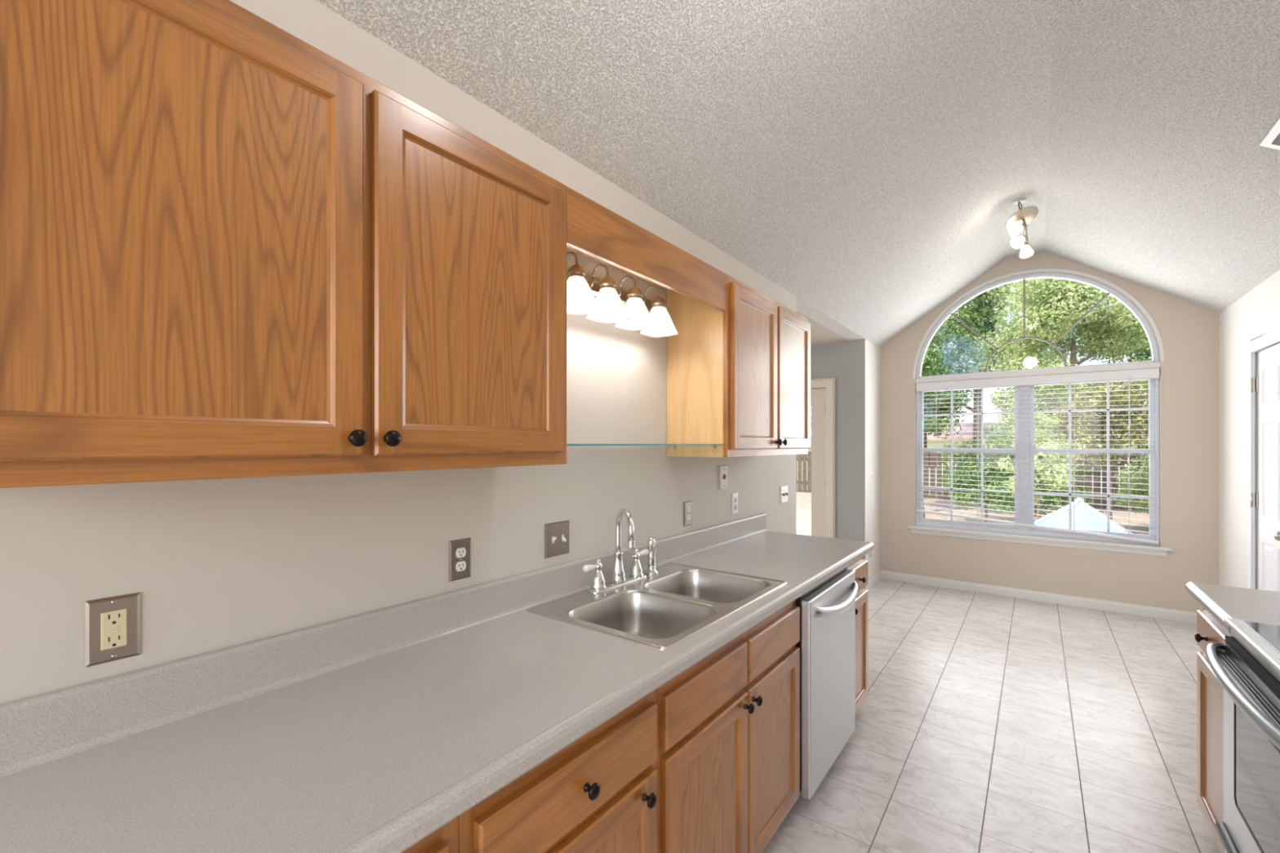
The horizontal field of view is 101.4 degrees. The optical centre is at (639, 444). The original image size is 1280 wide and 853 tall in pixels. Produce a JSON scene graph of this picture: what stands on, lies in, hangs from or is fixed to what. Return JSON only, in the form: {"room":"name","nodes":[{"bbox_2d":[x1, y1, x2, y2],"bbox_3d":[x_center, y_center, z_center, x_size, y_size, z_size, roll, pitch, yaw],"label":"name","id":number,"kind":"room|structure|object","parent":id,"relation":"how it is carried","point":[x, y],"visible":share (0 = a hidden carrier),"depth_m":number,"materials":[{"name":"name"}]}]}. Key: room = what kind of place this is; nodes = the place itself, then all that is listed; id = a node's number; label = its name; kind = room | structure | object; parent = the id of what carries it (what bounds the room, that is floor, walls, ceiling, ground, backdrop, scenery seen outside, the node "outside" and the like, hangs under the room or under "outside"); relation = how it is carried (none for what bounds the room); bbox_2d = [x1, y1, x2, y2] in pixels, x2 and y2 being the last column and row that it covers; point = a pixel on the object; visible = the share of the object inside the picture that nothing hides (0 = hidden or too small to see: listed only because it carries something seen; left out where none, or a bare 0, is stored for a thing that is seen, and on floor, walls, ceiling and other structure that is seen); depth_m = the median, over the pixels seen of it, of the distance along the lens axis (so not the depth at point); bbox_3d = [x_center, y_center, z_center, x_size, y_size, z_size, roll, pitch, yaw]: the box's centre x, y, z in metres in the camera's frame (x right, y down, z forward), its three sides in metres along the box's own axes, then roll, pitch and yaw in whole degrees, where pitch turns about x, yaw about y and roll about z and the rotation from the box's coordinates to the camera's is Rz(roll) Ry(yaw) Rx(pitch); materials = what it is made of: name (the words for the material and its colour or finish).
{"room":"kitchen","nodes":[
{"label":"kitchen","id":0,"kind":"room"},
{"bbox_2d":[0,0,795,706],"bbox_3d":[-0.828,0.198,1.217,0.140,2.445,6.140,0,0,37],"label":"wall","id":1,"kind":"structure","parent":0,"point":[215,565],"depth_m":1.30,"materials":[{"name":"beige paint"}]},
{"bbox_2d":[84,592,140,667],"bbox_3d":[-0.944,0.331,0.940,0.009,0.115,0.071,0,0,37],"label":"wall outlet","id":2,"kind":"object","parent":1,"relation":"attached to","point":[112,624],"visible":1,"depth_m":0.94,"materials":[{"name":"beige"}]},
{"bbox_2d":[100,608,126,650],"bbox_3d":[-0.943,0.331,0.939,0.004,0.066,0.033,0,0,37],"label":"receptacle","id":3,"kind":"object","parent":2,"relation":"attached to","point":[113,621],"depth_m":0.94,"materials":[{"name":"beige plastic"}]},
{"bbox_2d":[0,0,566,488],"bbox_3d":[-0.620,-0.326,1.079,0.352,0.760,1.062,0,0,37],"label":"upper cabinet","id":4,"kind":"object","parent":1,"relation":"attached to","point":[229,248],"visible":1,"depth_m":0.84,"materials":[{"name":"brown wood"}]},
{"bbox_2d":[566,444,723,448],"bbox_3d":[-0.042,0.005,1.890,0.278,0.016,0.927,0,0,37],"label":"glass shelf","id":5,"kind":"object","parent":4,"relation":"attached to","point":[714,446],"visible":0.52,"depth_m":1.76,"materials":[{"name":"clear glass"}]},
{"bbox_2d":[566,186,727,311],"bbox_3d":[-0.039,-0.628,1.887,0.301,0.153,0.926,0,0,37],"label":"valance board","id":6,"kind":"object","parent":4,"relation":"attached to","point":[595,232],"visible":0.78,"depth_m":1.70,"materials":[{"name":"brown wood"}]},
{"bbox_2d":[448,537,471,582],"bbox_3d":[-0.516,0.330,1.506,0.007,0.115,0.071,0,0,37],"label":"wall outlet","id":7,"kind":"object","parent":1,"relation":"attached to","point":[460,550],"visible":1,"depth_m":1.50,"materials":[{"name":"beige"}]},
{"bbox_2d":[455,560,466,571],"bbox_3d":[-0.515,0.349,1.505,0.002,0.027,0.033,0,0,37],"label":"receptacle","id":8,"kind":"object","parent":7,"relation":"attached to","point":[460,566],"depth_m":1.50,"materials":[{"name":"white plastic"}]},
{"bbox_2d":[455,547,466,558],"bbox_3d":[-0.515,0.310,1.505,0.002,0.027,0.033,0,0,37],"label":"receptacle","id":9,"kind":"object","parent":7,"relation":"attached to","point":[460,553],"depth_m":1.50,"materials":[{"name":"white plastic"}]},
{"bbox_2d":[544,520,569,558],"bbox_3d":[-0.280,0.326,1.809,0.020,0.116,0.116,0,0,37],"label":"wall switch","id":10,"kind":"object","parent":1,"relation":"attached to","point":[557,535],"visible":1,"depth_m":1.81,"materials":[{"name":"beige"}]},
{"bbox_2d":[566,251,677,337],"bbox_3d":[-0.093,-0.539,1.914,0.188,0.198,0.660,0,0,37],"label":"vanity light","id":11,"kind":"object","parent":1,"relation":"attached to","point":[604,303],"visible":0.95,"depth_m":1.88,"materials":[{"name":"white glass"}]},
{"bbox_2d":[683,500,692,526],"bbox_3d":[0.229,0.327,2.491,0.007,0.115,0.071,0,0,37],"label":"wall outlet","id":12,"kind":"object","parent":1,"relation":"attached to","point":[687,505],"visible":1,"depth_m":2.48,"materials":[{"name":"beige plastic"}]},
{"bbox_2d":[686,514,690,520],"bbox_3d":[0.231,0.346,2.490,0.002,0.027,0.033,0,0,37],"label":"receptacle","id":13,"kind":"object","parent":12,"relation":"attached to","point":[688,516],"depth_m":2.49,"materials":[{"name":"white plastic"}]},
{"bbox_2d":[686,506,690,512],"bbox_3d":[0.231,0.307,2.490,0.002,0.027,0.033,0,0,37],"label":"receptacle","id":14,"kind":"object","parent":12,"relation":"attached to","point":[688,508],"depth_m":2.49,"materials":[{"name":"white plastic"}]},
{"bbox_2d":[719,465,727,488],"bbox_3d":[0.443,0.172,2.768,0.012,0.121,0.076,0,0,37],"label":"wall jack plate","id":15,"kind":"object","parent":1,"relation":"attached to","point":[722,469],"visible":1,"depth_m":2.75,"materials":[{"name":"beige plastic"}]},
{"bbox_2d":[731,493,737,515],"bbox_3d":[0.524,0.325,2.880,0.007,0.115,0.071,0,0,37],"label":"wall outlet","id":16,"kind":"object","parent":1,"relation":"attached to","point":[734,496],"visible":1,"depth_m":2.87,"materials":[{"name":"white plastic"}]},
{"bbox_2d":[666,274,810,457],"bbox_3d":[0.550,-0.326,2.625,0.352,0.760,0.960,0,0,37],"label":"upper cabinet","id":17,"kind":"object","parent":1,"relation":"attached to","point":[739,377],"visible":0.96,"depth_m":2.31,"materials":[{"name":"brown wood"}]},
{"bbox_2d":[780,484,788,503],"bbox_3d":[0.952,0.326,3.434,0.020,0.112,0.120,0,0,37],"label":"wall switch","id":18,"kind":"object","parent":1,"relation":"attached to","point":[784,489],"visible":1,"depth_m":3.43,"materials":[{"name":"white plastic"}]},
{"bbox_2d":[315,0,1279,348],"bbox_3d":[-0.624,-1.445,2.687,6.810,0.840,8.730,0,0,37],"label":"ceiling","id":19,"kind":"structure","parent":0,"point":[868,160],"depth_m":2.32,"materials":[{"name":"white paint"}]},
{"bbox_2d":[1005,198,1038,253],"bbox_3d":[2.728,-1.541,3.742,0.191,0.409,0.197,0,0,37],"label":"ceiling light","id":20,"kind":"object","parent":19,"relation":"hanging from","point":[1019,220],"visible":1,"depth_m":3.73,"materials":[{"name":"white glass"}]},
{"bbox_2d":[1019,234,1026,242],"bbox_3d":[2.741,-1.475,3.746,0.051,0.051,0.047,0,0,-9],"label":"socket","id":21,"kind":"object","parent":20,"relation":"attached to","point":[1023,237],"depth_m":3.73,"materials":[{"name":"white glass"}]},
{"bbox_2d":[1018,222,1027,231],"bbox_3d":[2.736,-1.556,3.742,0.049,0.050,0.048,0,0,1],"label":"socket","id":22,"kind":"object","parent":20,"relation":"attached to","point":[1022,226],"depth_m":3.73,"materials":[{"name":"white glass"}]},
{"bbox_2d":[1021,242,1029,249],"bbox_3d":[2.755,-1.425,3.747,0.048,0.049,0.050,0,0,37],"label":"socket","id":23,"kind":"object","parent":20,"relation":"attached to","point":[1024,246],"depth_m":3.73,"materials":[{"name":"white glass"}]},
{"bbox_2d":[1259,118,1279,150],"bbox_3d":[2.603,-1.216,2.049,0.171,0.118,0.300,0,0,37],"label":"ceiling vent","id":24,"kind":"object","parent":19,"relation":"in","point":[1268,142],"visible":1,"depth_m":2.15,"materials":[{"name":"white paint"}]},
{"bbox_2d":[810,338,865,541],"bbox_3d":[0.548,0.198,6.397,4.198,2.445,0.139,0,0,37],"label":"wall","id":25,"kind":"structure","parent":0,"point":[829,360],"depth_m":5.17,"materials":[{"name":"grey paint"}]},
{"bbox_2d":[810,377,835,537],"bbox_3d":[1.560,0.375,5.573,1.028,2.096,0.080,0,0,37],"label":"door","id":26,"kind":"structure","parent":25,"relation":"in","point":[822,400],"depth_m":5.33,"materials":[{"name":"white paint"}]},
{"bbox_2d":[865,339,879,579],"bbox_3d":[2.358,0.198,5.424,0.140,2.445,0.765,0,0,37],"label":"wall","id":27,"kind":"structure","parent":0,"point":[872,351],"depth_m":5.29,"materials":[{"name":"paint"}]},
{"bbox_2d":[869,471,871,482],"bbox_3d":[2.301,0.318,5.219,0.016,0.115,0.076,0,0,37],"label":"wall switch","id":28,"kind":"object","parent":27,"relation":"attached to","point":[870,472],"visible":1,"depth_m":5.22,"materials":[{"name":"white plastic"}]},
{"bbox_2d":[865,570,881,590],"bbox_3d":[2.374,1.377,5.318,0.014,0.086,0.615,0,0,37],"label":"baseboard","id":29,"kind":"structure","parent":27,"relation":"attached to","point":[877,577],"depth_m":5.30,"materials":[{"name":"white paint"}]},
{"bbox_2d":[761,578,1219,852],"bbox_3d":[1.009,1.450,1.481,2.750,0.060,8.780,0,0,37],"label":"floor","id":30,"kind":"structure","parent":0,"point":[985,723],"depth_m":2.55,"materials":[{"name":"tile"}]},
{"bbox_2d":[401,816,458,852],"bbox_3d":[-0.689,0.992,0.729,0.610,0.857,0.650,0,0,37],"label":"base cabinet","id":31,"kind":"object","parent":30,"relation":"on","point":[445,839],"visible":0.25,"depth_m":0.81,"materials":[{"name":"brown wood"}]},
{"bbox_2d":[458,689,657,852],"bbox_3d":[-0.329,0.992,1.205,0.610,0.857,0.540,0,0,37],"label":"base cabinet","id":32,"kind":"object","parent":30,"relation":"on","point":[597,793],"visible":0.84,"depth_m":1.04,"materials":[{"name":"brown wood"}]},
{"bbox_2d":[655,600,799,852],"bbox_3d":[0.112,0.992,1.788,0.610,0.857,0.921,0,0,37],"label":"base cabinet","id":33,"kind":"object","parent":30,"relation":"on","point":[727,762],"visible":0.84,"depth_m":1.57,"materials":[{"name":"brown wood"}]},
{"bbox_2d":[0,513,874,852],"bbox_3d":[-0.090,0.488,1.551,0.630,0.147,3.605,0,0,37],"label":"countertop","id":34,"kind":"structure","parent":33,"relation":"on","point":[375,731],"depth_m":0.96,"materials":[{"name":"grey laminate"}]},
{"bbox_2d":[582,508,648,594],"bbox_3d":[-0.041,0.373,1.912,0.158,0.289,0.378,0,0,37],"label":"kitchen faucet","id":35,"kind":"object","parent":34,"relation":"on","point":[618,579],"visible":1,"depth_m":1.92,"materials":[{"name":"silver metal"}]},
{"bbox_2d":[526,563,786,650],"bbox_3d":[0.098,0.608,1.810,0.536,0.184,0.820,0,0,37],"label":"sink","id":36,"kind":"object","parent":34,"relation":"in","point":[661,611],"visible":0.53,"depth_m":1.80,"materials":[{"name":"metal"}]},
{"bbox_2d":[644,537,657,574],"bbox_3d":[0.046,0.445,2.111,0.052,0.146,0.052,0,0,37],"label":"sprayer","id":37,"kind":"object","parent":36,"relation":"on","point":[651,545],"visible":0.99,"depth_m":2.10,"materials":[{"name":"silver metal"}]},
{"bbox_2d":[795,567,858,799],"bbox_3d":[0.612,0.994,2.387,0.644,0.852,0.625,0,0,37],"label":"dishwasher","id":38,"kind":"object","parent":30,"relation":"on","point":[826,645],"visible":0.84,"depth_m":2.12,"materials":[{"name":"white metal"}]},
{"bbox_2d":[846,555,867,712],"bbox_3d":[0.890,0.992,2.815,0.610,0.857,0.373,0,0,37],"label":"base cabinet","id":39,"kind":"object","parent":30,"relation":"on","point":[860,566],"visible":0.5,"depth_m":2.70,"materials":[{"name":"brown wood"}]},
{"bbox_2d":[1194,608,1232,852],"bbox_3d":[2.170,0.992,1.563,0.678,0.857,0.532,0,0,37],"label":"base cabinet","id":40,"kind":"object","parent":30,"relation":"on","point":[1210,692],"visible":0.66,"depth_m":1.83,"materials":[{"name":"brown wood"}]},
{"bbox_2d":[1185,582,1279,634],"bbox_3d":[2.183,0.541,1.569,0.680,0.042,0.562,0,0,37],"label":"countertop","id":41,"kind":"structure","parent":40,"relation":"on","point":[1220,602],"depth_m":1.74,"materials":[{"name":"grey laminate"}]},
{"bbox_2d":[1205,617,1279,852],"bbox_3d":[1.738,0.965,1.071,0.733,0.911,0.762,0,0,37],"label":"range","id":42,"kind":"object","parent":30,"relation":"on","point":[1249,677],"visible":1,"depth_m":1.35,"materials":[{"name":"silver metal"}]},
{"bbox_2d":[1224,617,1279,673],"bbox_3d":[1.766,0.519,1.050,0.662,0.014,0.762,0,0,37],"label":"cooktop","id":43,"kind":"object","parent":42,"relation":"in","point":[1264,638],"depth_m":1.39,"materials":[{"name":"metal"}]},
{"bbox_2d":[880,251,1219,613],"bbox_3d":[3.581,-0.163,4.877,2.750,3.165,0.140,0,0,37],"label":"wall","id":44,"kind":"structure","parent":0,"point":[1189,333],"depth_m":4.44,"materials":[{"name":"beige paint"}]},
{"bbox_2d":[880,570,1196,623],"bbox_3d":[3.531,1.377,4.819,2.460,0.086,0.014,0,0,37],"label":"baseboard","id":45,"kind":"structure","parent":44,"relation":"attached to","point":[1096,604],"depth_m":4.70,"materials":[{"name":"white paint"}]},
{"bbox_2d":[907,268,1172,556],"bbox_3d":[3.558,-0.345,4.852,1.928,2.510,0.163,0,0,37],"label":"window","id":46,"kind":"structure","parent":44,"relation":"in","point":[943,527],"depth_m":4.83,"materials":[{"name":"white paint"}]},
{"bbox_2d":[915,368,1159,543],"bbox_3d":[3.544,0.092,4.830,1.781,1.441,0.078,0,0,37],"label":"blind","id":47,"kind":"object","parent":46,"relation":"attached to","point":[1144,374],"visible":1,"depth_m":4.75,"materials":[{"name":"white plastic"}]},
{"bbox_2d":[1219,270,1279,589],"bbox_3d":[2.026,0.198,0.679,0.140,2.445,8.730,0,0,37],"label":"wall","id":48,"kind":"structure","parent":0,"point":[1257,312],"depth_m":3.73,"materials":[{"name":"paint"}]},
{"bbox_2d":[1247,325,1279,591],"bbox_3d":[3.817,0.363,3.168,0.094,2.119,0.816,0,0,37],"label":"door","id":49,"kind":"structure","parent":48,"relation":"in","point":[1267,383],"depth_m":3.31,"materials":[{"name":"white paint"}]},
{"label":"outside","id":50,"kind":"structure","parent":0,"visible":0},
{"bbox_2d":[795,460,1137,535],"bbox_3d":[18.989,1.970,27.266,80.000,0.200,53.600,0,0,37],"label":"lawn","id":51,"kind":"structure","parent":50,"point":[803,517],"depth_m":13.15,"materials":[{"name":"dry plant"},{"name":"tan ground"}]},
{"bbox_2d":[810,422,1014,488],"bbox_3d":[14.546,0.395,26.617,9.500,2.950,7.000,0,0,37],"label":"house","id":52,"kind":"structure","parent":51,"relation":"on","point":[967,431],"depth_m":23.44,"materials":[{"name":"white"}]},
{"bbox_2d":[920,320,958,517],"bbox_3d":[5.723,-0.510,11.329,1.743,4.776,1.849,0,0,-39],"label":"tree","id":53,"kind":"object","parent":51,"relation":"on","point":[931,361],"visible":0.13,"depth_m":10.87,"materials":[{"name":"green plant"}]},
{"bbox_2d":[795,490,1149,534],"bbox_3d":[11.128,1.858,14.403,22.578,0.020,7.646,0,0,37],"label":"mulch bed","id":54,"kind":"object","parent":51,"relation":"on","point":[803,499],"visible":0.07,"depth_m":14.16,"materials":[{"name":"brown soil"}]},
{"bbox_2d":[923,357,977,448],"bbox_3d":[10.309,-0.684,18.889,3.341,5.108,3.563,0,0,24],"label":"tree","id":55,"kind":"object","parent":54,"relation":"on","point":[942,422],"visible":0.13,"depth_m":17.99,"materials":[{"name":"green plant"}]},
{"bbox_2d":[923,305,986,435],"bbox_3d":[7.287,-1.633,14.220,3.514,7.006,3.659,0,0,-33],"label":"tree","id":56,"kind":"object","parent":54,"relation":"on","point":[950,360],"visible":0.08,"depth_m":13.49,"materials":[{"name":"green plant"}]},
{"bbox_2d":[988,354,1090,442],"bbox_3d":[13.272,-0.578,17.272,2.984,4.896,2.888,0,0,37],"label":"tree","id":57,"kind":"object","parent":54,"relation":"on","point":[1041,402],"visible":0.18,"depth_m":17.21,"materials":[{"name":"green plant"}]},
{"bbox_2d":[1000,459,1095,518],"bbox_3d":[9.328,1.064,12.071,1.718,1.612,1.504,0,0,-5],"label":"shrub","id":58,"kind":"object","parent":54,"relation":"on","point":[1056,497],"visible":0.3,"depth_m":11.76,"materials":[{"name":"green plant"}]},
{"bbox_2d":[964,278,1150,504],"bbox_3d":[11.633,-1.950,13.732,4.036,7.640,4.727,0,0,-12],"label":"tree","id":59,"kind":"object","parent":54,"relation":"on","point":[1055,304],"visible":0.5,"depth_m":13.59,"materials":[{"name":"green plant"}]},
{"bbox_2d":[1111,453,1149,515],"bbox_3d":[11.039,0.963,11.056,1.704,1.814,1.589,0,0,37],"label":"shrub","id":60,"kind":"object","parent":54,"relation":"on","point":[1144,480],"visible":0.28,"depth_m":11.24,"materials":[{"name":"green plant"}]},
{"bbox_2d":[795,451,1149,511],"bbox_3d":[12.831,1.025,15.409,28.500,1.590,0.060,0,0,37],"label":"picket fence","id":61,"kind":"object","parent":51,"relation":"on","point":[1097,472],"visible":0.08,"depth_m":17.06,"materials":[{"name":"wood"}]},
{"bbox_2d":[937,420,1014,522],"bbox_3d":[7.489,0.680,11.496,1.520,2.380,1.547,0,0,-35],"label":"tree","id":62,"kind":"object","parent":51,"relation":"on","point":[992,462],"visible":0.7,"depth_m":11.21,"materials":[{"name":"green plant"}]},
{"bbox_2d":[940,280,1057,448],"bbox_3d":[13.892,-4.560,21.583,7.134,12.859,6.236,0,0,37],"label":"tree","id":63,"kind":"object","parent":51,"relation":"on","point":[976,316],"visible":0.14,"depth_m":20.30,"materials":[{"name":"green plant"}]},
{"bbox_2d":[996,413,1082,519],"bbox_3d":[7.029,0.634,9.207,1.120,2.472,1.101,0,0,-22],"label":"shrub","id":64,"kind":"object","parent":51,"relation":"on","point":[1042,442],"visible":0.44,"depth_m":9.07,"materials":[{"name":"green plant"}]},
{"bbox_2d":[1034,497,1132,533],"bbox_3d":[5.728,1.282,6.826,1.960,1.175,1.960,0,0,37],"label":"canopy","id":65,"kind":"object","parent":51,"relation":"on","point":[1053,524],"visible":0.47,"depth_m":6.68,"materials":[{"name":"fabric"}]},
{"bbox_2d":[1044,355,1149,519],"bbox_3d":[9.082,0.089,10.041,2.180,3.562,2.224,0,0,-42],"label":"tree","id":66,"kind":"object","parent":51,"relation":"on","point":[1095,438],"visible":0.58,"depth_m":9.90,"materials":[{"name":"green plant"}]},
{"bbox_2d":[1079,426,1148,492],"bbox_3d":[23.838,0.395,20.833,10.300,2.950,7.000,0,0,37],"label":"house","id":67,"kind":"structure","parent":51,"relation":"on","point":[1124,446],"depth_m":20.74,"materials":[{"name":"white"}]},
{"bbox_2d":[1096,307,1151,403],"bbox_3d":[19.054,-3.657,17.859,5.418,11.055,4.992,0,0,-10],"label":"tree","id":68,"kind":"object","parent":51,"relation":"on","point":[1148,353],"visible":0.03,"depth_m":18.27,"materials":[{"name":"green plant"}]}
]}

